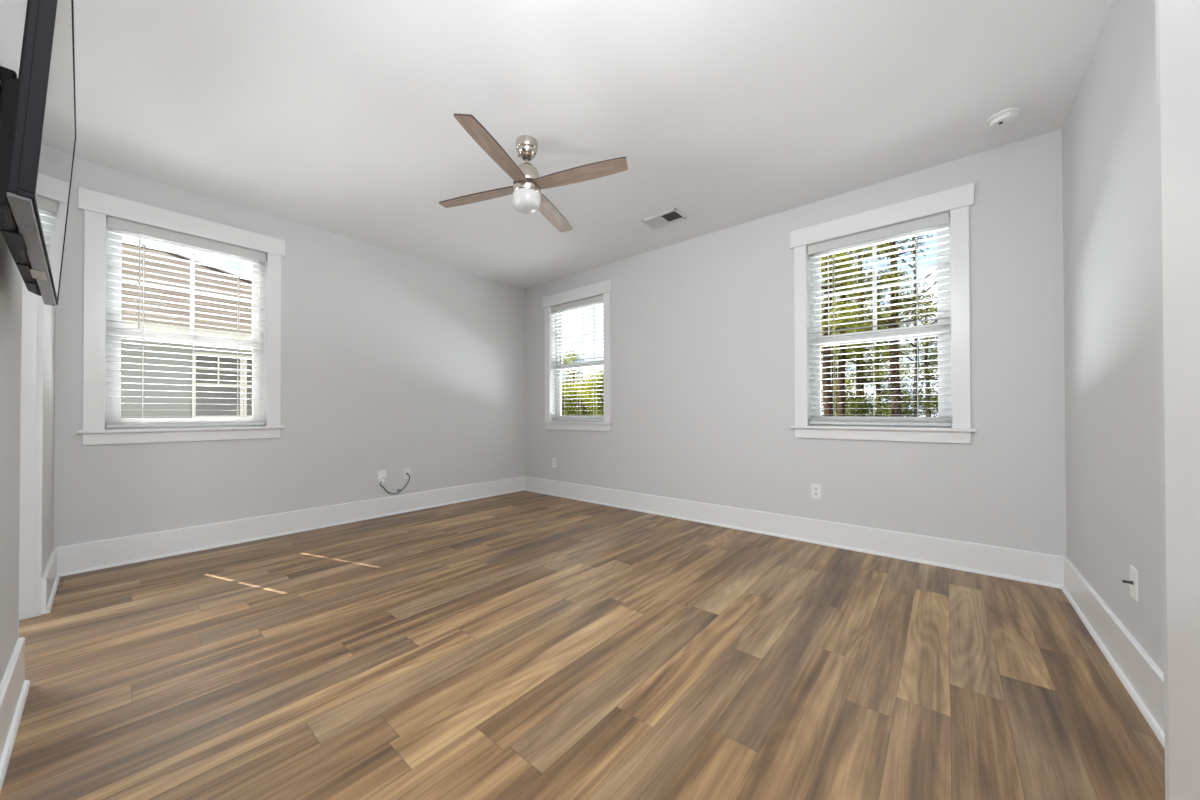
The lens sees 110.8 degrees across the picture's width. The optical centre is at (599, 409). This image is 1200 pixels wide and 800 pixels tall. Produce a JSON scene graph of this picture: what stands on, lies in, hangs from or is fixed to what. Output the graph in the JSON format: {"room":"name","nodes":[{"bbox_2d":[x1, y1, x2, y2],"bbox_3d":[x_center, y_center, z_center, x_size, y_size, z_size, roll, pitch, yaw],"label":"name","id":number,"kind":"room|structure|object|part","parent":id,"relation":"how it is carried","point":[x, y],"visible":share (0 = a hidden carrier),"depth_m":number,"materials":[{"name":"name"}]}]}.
{"room":"empty bedroom","nodes":[
{"label":"empty bedroom","id":0,"kind":"room"},
{"bbox_2d":[0,0,55,683],"bbox_3d":[-2.289,-0.305,1.562,3.300,2.740,0.125,-1,-1,40],"label":"wall","id":1,"kind":"structure","parent":0,"point":[12,12],"depth_m":1.46,"materials":[{"name":"paint"}]},
{"bbox_2d":[0,66,17,98],"bbox_3d":[-1.491,-0.744,1.008,0.600,0.405,0.046,-1,-1,40],"label":"mount","id":2,"kind":"object","parent":1,"relation":"attached to","point":[5,73],"visible":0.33,"depth_m":1.14,"materials":[{"name":"metal"}]},
{"bbox_3d":[-1.651,-0.742,1.152,0.034,0.405,0.030,-1,-1,40],"label":"hook arm","id":3,"kind":"part","parent":2,"relation":"part of","materials":[{"name":"black plastic"}]},
{"bbox_2d":[0,0,75,305],"bbox_3d":[-1.531,-0.706,1.141,1.203,0.652,0.098,0,-1,39],"label":"television","id":4,"kind":"object","parent":2,"relation":"attached to","point":[38,106],"visible":1,"depth_m":0.85,"materials":[{"name":"black plastic"}]},
{"bbox_3d":[-1.534,-0.386,1.134,1.199,0.008,0.027,0,-4,39],"label":"trim","id":5,"kind":"part","parent":4,"relation":"part of","materials":[{"name":"grey plastic"}]},
{"bbox_2d":[0,637,30,792],"bbox_3d":[-1.595,0.965,1.074,1.628,0.188,0.029,-1,-1,40],"label":"baseboard","id":6,"kind":"structure","parent":1,"relation":"attached to","point":[14,689],"depth_m":1.37,"materials":[{"name":"white paint"}]},
{"bbox_2d":[18,279,43,637],"bbox_3d":[-2.608,0.034,1.825,0.879,2.056,0.129,-1,-1,40],"label":"door frame","id":7,"kind":"structure","parent":1,"relation":"in","point":[32,305],"depth_m":2.13,"materials":[{"name":"paint"}]},
{"bbox_2d":[41,547,59,613],"bbox_3d":[-3.204,0.980,2.420,0.777,0.188,0.029,-1,-1,40],"label":"baseboard","id":8,"kind":"structure","parent":1,"relation":"attached to","point":[50,579],"depth_m":2.30,"materials":[{"name":"white paint"}]},
{"bbox_3d":[-3.199,1.064,2.425,0.777,0.019,0.014,-1,-1,40],"label":"shoe molding","id":9,"kind":"part","parent":8,"relation":"part of","materials":[{"name":"white paint"}]},
{"bbox_2d":[53,157,523,547],"bbox_3d":[-3.078,-0.290,3.307,0.150,2.740,6.200,-1,-1,40],"label":"wall","id":10,"kind":"structure","parent":0,"point":[392,361],"depth_m":3.85,"materials":[{"name":"paint"}]},
{"bbox_2d":[77,187,284,444],"bbox_3d":[-3.142,-0.611,3.200,0.203,1.705,1.114,-1,-1,40],"label":"window","id":11,"kind":"structure","parent":10,"relation":"in","point":[99,401],"depth_m":3.01,"materials":[{"name":"white paint"}]},
{"bbox_3d":[-3.405,-0.595,2.787,0.019,1.467,0.092,-1,-1,40],"label":"casing","id":12,"kind":"part","parent":11,"relation":"part of","materials":[{"name":"white paint"}]},
{"bbox_3d":[-3.091,-1.395,3.162,0.030,0.138,1.114,-1,-1,40],"label":"head casing","id":13,"kind":"part","parent":11,"relation":"part of","materials":[{"name":"white paint"}]},
{"bbox_3d":[-3.194,-0.592,3.244,0.067,1.467,0.878,-1,-1,40],"label":"frame","id":14,"kind":"part","parent":11,"relation":"part of","materials":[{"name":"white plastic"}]},
{"bbox_3d":[-3.184,-0.227,3.233,0.024,0.677,0.810,-1,-1,40],"label":"sash","id":15,"kind":"part","parent":11,"relation":"part of","materials":[{"name":"white plastic"}]},
{"bbox_2d":[106,217,265,427],"bbox_3d":[-3.130,-0.597,3.190,0.068,1.452,0.864,-1,-1,40],"label":"window blind","id":16,"kind":"object","parent":11,"relation":"attached to","point":[114,223],"visible":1,"depth_m":3.13,"materials":[{"name":"white plastic"}]},
{"bbox_3d":[-3.303,-0.589,2.994,0.054,1.386,0.002,-1,-1,40],"label":"ladder cord","id":17,"kind":"part","parent":16,"relation":"part of","materials":[{"name":"white fabric"}]},
{"bbox_3d":[-3.134,0.117,3.189,0.050,0.024,0.864,-1,-1,40],"label":"rail","id":18,"kind":"part","parent":16,"relation":"part of","materials":[{"name":"white plastic"}]},
{"bbox_3d":[-3.135,-0.588,3.194,0.054,1.386,0.002,-1,-1,40],"label":"ladder cord","id":19,"kind":"part","parent":16,"relation":"part of","materials":[{"name":"white fabric"}]},
{"bbox_3d":[-2.967,-0.586,3.395,0.054,1.386,0.002,-1,-1,40],"label":"ladder cord","id":20,"kind":"part","parent":16,"relation":"part of","materials":[{"name":"white fabric"}]},
{"bbox_3d":[-3.207,-0.920,3.256,0.022,0.740,0.810,-1,-1,40],"label":"sash","id":21,"kind":"part","parent":11,"relation":"part of","materials":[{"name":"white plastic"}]},
{"bbox_3d":[-2.782,-0.590,3.531,0.019,1.467,0.092,-1,-1,40],"label":"casing","id":22,"kind":"part","parent":11,"relation":"part of","materials":[{"name":"white paint"}]},
{"bbox_2d":[54,476,523,576],"bbox_3d":[-2.259,0.991,4.133,0.029,0.188,3.870,-1,-1,40],"label":"baseboard","id":23,"kind":"structure","parent":10,"relation":"attached to","point":[95,555],"depth_m":3.40,"materials":[{"name":"white paint"}]},
{"bbox_2d":[378,470,385,483],"bbox_3d":[-2.209,0.690,4.200,0.022,0.134,0.080,-1,-1,40],"label":"outlet","id":24,"kind":"object","parent":10,"relation":"attached to","point":[381,474],"visible":1,"depth_m":4.20,"materials":[{"name":"white plastic"}]},
{"bbox_2d":[380,473,409,493],"bbox_3d":[-2.121,0.777,4.284,0.031,0.204,0.309,-1,-1,40],"label":"cable","id":25,"kind":"object","parent":24,"relation":"attached to","point":[407,473],"visible":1,"depth_m":4.30,"materials":[{"name":"grey plastic"}]},
{"bbox_2d":[403,467,409,478],"bbox_3d":[-2.049,0.679,4.394,0.019,0.118,0.072,-1,-1,40],"label":"outlet","id":26,"kind":"object","parent":10,"relation":"attached to","point":[405,470],"visible":1,"depth_m":4.39,"materials":[{"name":"white plastic"}]},
{"bbox_2d":[0,490,1164,799],"bbox_3d":[-1.120,1.123,1.660,5.247,0.120,6.500,-1,-1,40],"label":"floor","id":27,"kind":"structure","parent":0,"point":[520,645],"depth_m":1.63,"materials":[{"name":"brown wood"}]},
{"bbox_2d":[74,0,1113,288],"bbox_3d":[-1.126,-1.777,1.683,5.247,0.200,6.500,-1,-1,40],"label":"ceiling","id":28,"kind":"structure","parent":0,"point":[334,116],"depth_m":2.27,"materials":[{"name":"paint"}]},
{"bbox_2d":[439,113,627,231],"bbox_3d":[-0.461,-1.456,2.586,0.968,0.431,1.015,0,-1,-25],"label":"ceiling fan","id":29,"kind":"object","parent":28,"relation":"hanging from","point":[527,197],"visible":1,"depth_m":2.51,"materials":[{"name":"brown wood"}]},
{"bbox_3d":[-0.800,-1.390,2.715,0.598,0.008,0.115,0,8,20],"label":"blade","id":30,"kind":"part","parent":29,"relation":"part of","materials":[{"name":"brown wood"}]},
{"bbox_3d":[-0.567,-1.395,2.240,0.115,0.008,0.598,9,2,17],"label":"blade","id":31,"kind":"part","parent":29,"relation":"part of","materials":[{"name":"brown wood"}]},
{"bbox_3d":[-0.457,-1.290,2.588,0.178,0.101,0.178,-1,-1,40],"label":"globe","id":32,"kind":"part","parent":29,"relation":"part of","materials":[{"name":"white glass"}]},
{"bbox_3d":[-0.345,-1.389,2.936,0.115,0.008,0.598,-9,-3,18],"label":"blade","id":33,"kind":"part","parent":29,"relation":"part of","materials":[{"name":"brown wood"}]},
{"bbox_3d":[-0.118,-1.394,2.454,0.598,0.008,0.115,0,-9,22],"label":"blade","id":34,"kind":"part","parent":29,"relation":"part of","materials":[{"name":"brown wood"}]},
{"bbox_2d":[641,208,686,228],"bbox_3d":[0.559,-1.659,3.611,0.344,0.012,0.196,-1,-1,40],"label":"ceiling vent","id":35,"kind":"object","parent":28,"relation":"in","point":[673,215],"visible":1,"depth_m":3.60,"materials":[{"name":"metal"}]},
{"bbox_2d":[987,107,1019,129],"bbox_3d":[2.310,-1.655,2.370,0.136,0.048,0.136,-1,-1,40],"label":"smoke detector","id":36,"kind":"object","parent":28,"relation":"attached to","point":[1004,118],"visible":1,"depth_m":2.34,"materials":[{"name":"white plastic"}]},
{"bbox_2d":[524,129,1066,556],"bbox_3d":[0.914,-0.292,4.107,5.247,2.740,0.150,-1,-1,40],"label":"wall","id":37,"kind":"structure","parent":0,"point":[703,341],"depth_m":3.42,"materials":[{"name":"paint"}]},
{"bbox_2d":[552,458,555,467],"bbox_3d":[-0.580,0.679,5.249,0.072,0.118,0.008,-1,-1,40],"label":"power outlet","id":38,"kind":"object","parent":37,"relation":"attached to","point":[553,459],"visible":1,"depth_m":5.24,"materials":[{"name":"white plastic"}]},
{"bbox_2d":[542,279,612,430],"bbox_3d":[-0.256,-0.602,5.060,1.128,1.705,0.203,-1,-1,40],"label":"window","id":39,"kind":"structure","parent":37,"relation":"in","point":[604,288],"depth_m":5.11,"materials":[{"name":"white paint"}]},
{"bbox_3d":[-0.674,-0.580,5.327,0.092,1.467,0.019,-1,-1,40],"label":"casing","id":40,"kind":"part","parent":39,"relation":"part of","materials":[{"name":"white paint"}]},
{"bbox_2d":[551,295,603,420],"bbox_3d":[-0.266,-0.588,5.048,0.878,1.452,0.068,-1,-1,40],"label":"window blind","id":41,"kind":"object","parent":39,"relation":"attached to","point":[596,299],"visible":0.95,"depth_m":5.02,"materials":[{"name":"white plastic"}]},
{"bbox_3d":[-0.260,0.126,5.048,0.878,0.024,0.050,-1,-1,40],"label":"rail","id":42,"kind":"part","parent":41,"relation":"part of","materials":[{"name":"white plastic"}]},
{"bbox_3d":[-0.061,-0.580,4.885,0.002,1.386,0.054,-1,-1,40],"label":"ladder cord","id":43,"kind":"part","parent":41,"relation":"part of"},
{"bbox_3d":[-0.302,-1.386,5.014,1.128,0.138,0.030,-1,-1,40],"label":"head casing","id":44,"kind":"part","parent":39,"relation":"part of","materials":[{"name":"white paint"}]},
{"bbox_3d":[-0.212,-0.583,5.112,0.892,1.467,0.067,-1,-1,40],"label":"frame","id":45,"kind":"part","parent":39,"relation":"part of","materials":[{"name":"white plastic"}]},
{"bbox_3d":[-0.219,-0.218,5.101,0.824,0.677,0.024,-1,-1,40],"label":"sash","id":46,"kind":"part","parent":39,"relation":"part of","materials":[{"name":"white plastic"}]},
{"bbox_3d":[-0.203,-0.911,5.127,0.824,0.740,0.022,-1,-1,40],"label":"sash","id":47,"kind":"part","parent":39,"relation":"part of","materials":[{"name":"white plastic"}]},
{"bbox_3d":[0.081,-0.587,4.696,0.092,1.467,0.019,-1,-1,40],"label":"casing","id":48,"kind":"part","parent":39,"relation":"part of","materials":[{"name":"white paint"}]},
{"bbox_2d":[524,476,1064,588],"bbox_3d":[0.860,0.984,4.028,4.947,0.188,0.029,-1,-1,40],"label":"baseboard","id":49,"kind":"structure","parent":37,"relation":"attached to","point":[1044,569],"depth_m":3.18,"materials":[{"name":"white paint"}]},
{"bbox_2d":[811,484,820,498],"bbox_3d":[1.731,0.657,3.315,0.072,0.118,0.008,-1,-1,40],"label":"power outlet","id":50,"kind":"object","parent":37,"relation":"attached to","point":[815,488],"visible":1,"depth_m":3.31,"materials":[{"name":"white plastic"}]},
{"bbox_2d":[790,183,975,443],"bbox_3d":[2.062,-0.623,3.120,1.130,1.705,0.203,-1,-1,40],"label":"window","id":51,"kind":"structure","parent":37,"relation":"in","point":[954,402],"depth_m":2.98,"materials":[{"name":"white paint"}]},
{"bbox_3d":[1.644,-0.601,3.388,0.092,1.467,0.019,-1,-1,40],"label":"casing","id":52,"kind":"part","parent":51,"relation":"part of","materials":[{"name":"white paint"}]},
{"bbox_2d":[808,212,950,425],"bbox_3d":[2.052,-0.608,3.108,0.880,1.452,0.068,-1,-1,40],"label":"window blind","id":53,"kind":"object","parent":51,"relation":"attached to","point":[940,219],"visible":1,"depth_m":3.08,"materials":[{"name":"white plastic"}]},
{"bbox_3d":[1.856,-0.597,3.282,0.002,1.386,0.054,-1,-1,40],"label":"ladder cord","id":54,"kind":"part","parent":53,"relation":"part of","materials":[{"name":"white fabric"}]},
{"bbox_3d":[2.057,-0.599,3.114,0.002,1.386,0.054,-1,-1,40],"label":"ladder cord","id":55,"kind":"part","parent":53,"relation":"part of","materials":[{"name":"white fabric"}]},
{"bbox_3d":[2.058,0.106,3.108,0.880,0.024,0.050,-1,-1,40],"label":"rail","id":56,"kind":"part","parent":53,"relation":"part of","materials":[{"name":"white plastic"}]},
{"bbox_3d":[2.258,-0.601,2.946,0.002,1.386,0.054,-1,-1,40],"label":"ladder cord","id":57,"kind":"part","parent":53,"relation":"part of","materials":[{"name":"white fabric"}]},
{"bbox_3d":[2.115,-0.932,3.187,0.826,0.740,0.022,-1,-1,40],"label":"sash","id":58,"kind":"part","parent":51,"relation":"part of","materials":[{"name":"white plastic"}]},
{"bbox_3d":[2.099,-0.238,3.161,0.826,0.677,0.024,-1,-1,40],"label":"sash","id":59,"kind":"part","parent":51,"relation":"part of","materials":[{"name":"white plastic"}]},
{"bbox_3d":[2.106,-0.603,3.172,0.894,1.467,0.067,-1,-1,40],"label":"frame","id":60,"kind":"part","parent":51,"relation":"part of","materials":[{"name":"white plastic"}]},
{"bbox_3d":[2.017,-1.406,3.074,1.130,0.138,0.030,-1,-1,40],"label":"head casing","id":61,"kind":"part","parent":51,"relation":"part of","materials":[{"name":"white paint"}]},
{"bbox_3d":[2.400,-0.607,2.756,0.092,1.467,0.019,-1,-1,40],"label":"casing","id":62,"kind":"part","parent":51,"relation":"part of","materials":[{"name":"white paint"}]},
{"bbox_2d":[1062,0,1163,672],"bbox_3d":[0.832,-0.324,0.036,0.150,2.740,6.200,-1,-1,40],"label":"wall","id":63,"kind":"structure","parent":0,"point":[1112,351],"depth_m":1.71,"materials":[{"name":"paint"}]},
{"bbox_2d":[1061,556,1164,748],"bbox_3d":[1.857,0.961,1.387,0.029,0.188,2.800,-1,-1,40],"label":"baseboard","id":64,"kind":"structure","parent":63,"relation":"attached to","point":[1138,673],"depth_m":1.64,"materials":[{"name":"white paint"}]},
{"bbox_2d":[1122,565,1137,601],"bbox_3d":[2.005,0.656,1.570,0.031,0.118,0.072,-1,-1,40],"label":"outlet","id":65,"kind":"object","parent":63,"relation":"attached to","point":[1133,582],"visible":1,"depth_m":1.56,"materials":[{"name":"white plastic"}]},
{"bbox_3d":[2.015,0.656,1.562,0.005,0.118,0.072,-1,-1,40],"label":"plate","id":66,"kind":"part","parent":65,"relation":"part of","materials":[{"name":"white plastic"}]},
{"bbox_2d":[1155,0,1168,799],"bbox_3d":[0.456,-0.324,-0.037,0.333,2.740,1.195,-1,-1,40],"label":"wall","id":67,"kind":"structure","parent":0,"point":[1165,657],"depth_m":0.52,"materials":[{"name":"paint"}]},
{"bbox_2d":[1159,0,1199,799],"bbox_3d":[0.634,-0.319,0.441,0.006,2.738,0.166,-1,-1,40],"label":"trim","id":68,"kind":"structure","parent":67,"relation":"attached to","point":[1179,20],"depth_m":0.46,"materials":[{"name":"white paint"}]},
{"label":"outside","id":69,"kind":"structure","parent":0,"visible":0},
{"bbox_3d":[-1.027,1.655,5.621,120.000,0.120,120.000,-1,-1,40],"label":"ground","id":70,"kind":"structure","parent":69,"visible":0},
{"bbox_2d":[121,243,251,428],"bbox_3d":[-14.443,-1.531,10.119,11.851,6.379,17.051,-1,-1,40],"label":"house","id":71,"kind":"structure","parent":70,"relation":"on","point":[212,403],"depth_m":8.84,"materials":[{"name":"grey"}]},
{"bbox_3d":[-8.289,-0.508,8.986,0.032,1.290,0.710,-1,-1,40],"label":"pane","id":72,"kind":"part","parent":71,"relation":"part of","materials":[{"name":"clear glass"}]},
{"bbox_3d":[-7.759,-0.504,9.618,0.032,1.290,0.710,-1,-1,40],"label":"pane","id":73,"kind":"part","parent":71,"relation":"part of","materials":[{"name":"grey glass"}]},
{"bbox_2d":[562,381,581,414],"bbox_3d":[-1.548,0.273,13.119,1.836,2.796,1.888,0,0,-15],"label":"shrub","id":74,"kind":"object","parent":70,"relation":"on","point":[565,403],"visible":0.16,"depth_m":12.78,"materials":[{"name":"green plant"}]},
{"bbox_2d":[563,351,586,384],"bbox_3d":[-1.820,-0.945,25.803,2.410,5.417,2.998,0,0,-22],"label":"young pine","id":75,"kind":"object","parent":70,"relation":"on","point":[573,354],"visible":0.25,"depth_m":25.63,"materials":[{"name":"green plant"}]},
{"bbox_2d":[561,352,590,414],"bbox_3d":[-1.502,-0.263,16.458,2.452,3.909,2.325,-1,-1,40],"label":"shrub","id":76,"kind":"object","parent":70,"relation":"on","point":[565,359],"visible":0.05,"depth_m":16.28,"materials":[{"name":"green plant"}]},
{"bbox_2d":[562,382,601,421],"bbox_3d":[-0.606,0.381,13.603,1.920,2.579,1.703,-1,-1,43],"label":"shrub","id":77,"kind":"object","parent":70,"relation":"on","point":[586,412],"visible":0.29,"depth_m":13.36,"materials":[{"name":"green plant"}]},
{"bbox_2d":[569,378,599,412],"bbox_3d":[-0.744,0.168,17.935,2.427,3.077,2.067,-1,-1,40],"label":"shrub","id":78,"kind":"object","parent":70,"relation":"on","point":[582,378],"visible":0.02,"depth_m":17.41,"materials":[{"name":"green plant"}]},
{"bbox_2d":[580,371,603,415],"bbox_3d":[-0.127,0.140,14.553,2.335,3.079,2.012,0,-1,-30],"label":"shrub","id":79,"kind":"object","parent":70,"relation":"on","point":[598,386],"visible":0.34,"depth_m":14.43,"materials":[{"name":"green plant"}]},
{"bbox_3d":[-0.116,0.318,14.536,1.540,2.723,1.226,0,-1,-30],"label":"stem","id":80,"kind":"part","parent":79,"relation":"part of","materials":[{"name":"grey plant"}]},
{"bbox_2d":[817,404,857,425],"bbox_3d":[5.978,0.697,11.073,1.878,1.891,2.099,0,0,4],"label":"shrub","id":81,"kind":"object","parent":70,"relation":"on","point":[834,410],"visible":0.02,"depth_m":10.95,"materials":[{"name":"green plant"}]},
{"bbox_2d":[821,387,869,416],"bbox_3d":[7.101,0.483,12.497,1.848,2.367,1.800,-1,-1,40],"label":"shrub","id":82,"kind":"object","parent":70,"relation":"on","point":[846,392],"visible":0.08,"depth_m":12.03,"materials":[{"name":"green plant"}]},
{"bbox_2d":[821,251,872,414],"bbox_3d":[8.593,-2.848,15.168,2.521,9.003,2.569,-1,-1,40],"label":"pine tree","id":83,"kind":"object","parent":70,"relation":"on","point":[835,368],"visible":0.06,"depth_m":15.09,"materials":[{"name":"green plant"}]},
{"bbox_2d":[821,248,879,416],"bbox_3d":[5.967,-2.792,10.466,1.800,8.839,2.379,-1,-1,40],"label":"pine tree","id":84,"kind":"object","parent":70,"relation":"on","point":[840,412],"visible":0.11,"depth_m":10.31,"materials":[{"name":"green plant"}]},
{"bbox_2d":[821,249,897,415],"bbox_3d":[5.099,-3.217,9.229,2.173,9.663,1.871,0,0,-18],"label":"pine tree","id":85,"kind":"object","parent":70,"relation":"on","point":[827,393],"visible":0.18,"depth_m":9.05,"materials":[{"name":"green plant"}]},
{"bbox_2d":[821,240,914,416],"bbox_3d":[7.629,-2.595,11.994,2.625,8.454,2.430,0,-1,26],"label":"pine tree","id":86,"kind":"object","parent":70,"relation":"on","point":[859,361],"visible":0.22,"depth_m":11.95,"materials":[{"name":"green plant"}]},
{"bbox_2d":[847,388,890,426],"bbox_3d":[6.792,0.564,10.476,1.850,2.212,2.035,-1,-1,40],"label":"shrub","id":87,"kind":"object","parent":70,"relation":"on","point":[864,403],"visible":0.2,"depth_m":10.45,"materials":[{"name":"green plant"}]},
{"bbox_2d":[833,276,919,416],"bbox_3d":[9.888,-1.649,15.143,2.896,6.608,2.241,0,0,13],"label":"pine tree","id":88,"kind":"object","parent":70,"relation":"on","point":[879,386],"visible":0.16,"depth_m":15.07,"materials":[{"name":"green plant"}]},
{"bbox_2d":[822,235,936,416],"bbox_3d":[8.129,-2.514,10.434,5.656,8.262,3.540,0,0,2],"label":"bare tree","id":89,"kind":"object","parent":70,"relation":"on","point":[916,413],"visible":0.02,"depth_m":10.54,"materials":[{"name":"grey plant"}]},
{"bbox_2d":[841,235,936,416],"bbox_3d":[6.637,-2.890,9.460,1.835,9.005,2.084,0,-1,-33],"label":"pine tree","id":90,"kind":"object","parent":70,"relation":"on","point":[896,411],"visible":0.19,"depth_m":9.46,"materials":[{"name":"green plant"}]},
{"bbox_2d":[875,388,912,416],"bbox_3d":[8.528,0.504,12.171,2.145,2.353,1.520,0,0,9],"label":"shrub","id":91,"kind":"object","parent":70,"relation":"on","point":[905,392],"visible":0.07,"depth_m":11.98,"materials":[{"name":"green plant"}]},
{"bbox_2d":[870,305,936,416],"bbox_3d":[12.690,-1.636,17.756,3.182,6.607,2.863,0,0,9],"label":"pine tree","id":92,"kind":"object","parent":70,"relation":"on","point":[905,379],"visible":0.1,"depth_m":17.77,"materials":[{"name":"green plant"}]},
{"bbox_2d":[882,395,937,427],"bbox_3d":[7.963,0.611,10.516,1.887,2.036,2.159,0,-1,-37],"label":"shrub","id":93,"kind":"object","parent":70,"relation":"on","point":[905,412],"visible":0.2,"depth_m":10.52,"materials":[{"name":"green plant"}]},
{"bbox_2d":[887,297,937,416],"bbox_3d":[10.319,-0.932,13.251,2.071,5.133,2.092,-1,-1,40],"label":"pine tree","id":94,"kind":"object","parent":70,"relation":"on","point":[925,357],"visible":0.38,"depth_m":13.04,"materials":[{"name":"green plant"}]},
{"bbox_2d":[910,378,937,416],"bbox_3d":[9.123,0.366,11.214,2.183,2.533,1.798,-1,-1,40],"label":"shrub","id":95,"kind":"object","parent":70,"relation":"on","point":[928,382],"visible":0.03,"depth_m":11.13,"materials":[{"name":"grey plant"}]},
{"bbox_2d":[911,336,937,403],"bbox_3d":[12.197,-0.665,14.593,2.097,4.608,1.900,0,0,-14],"label":"pine tree","id":96,"kind":"object","parent":70,"relation":"on","point":[933,336],"visible":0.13,"depth_m":14.74,"materials":[{"name":"green plant"}]}
]}

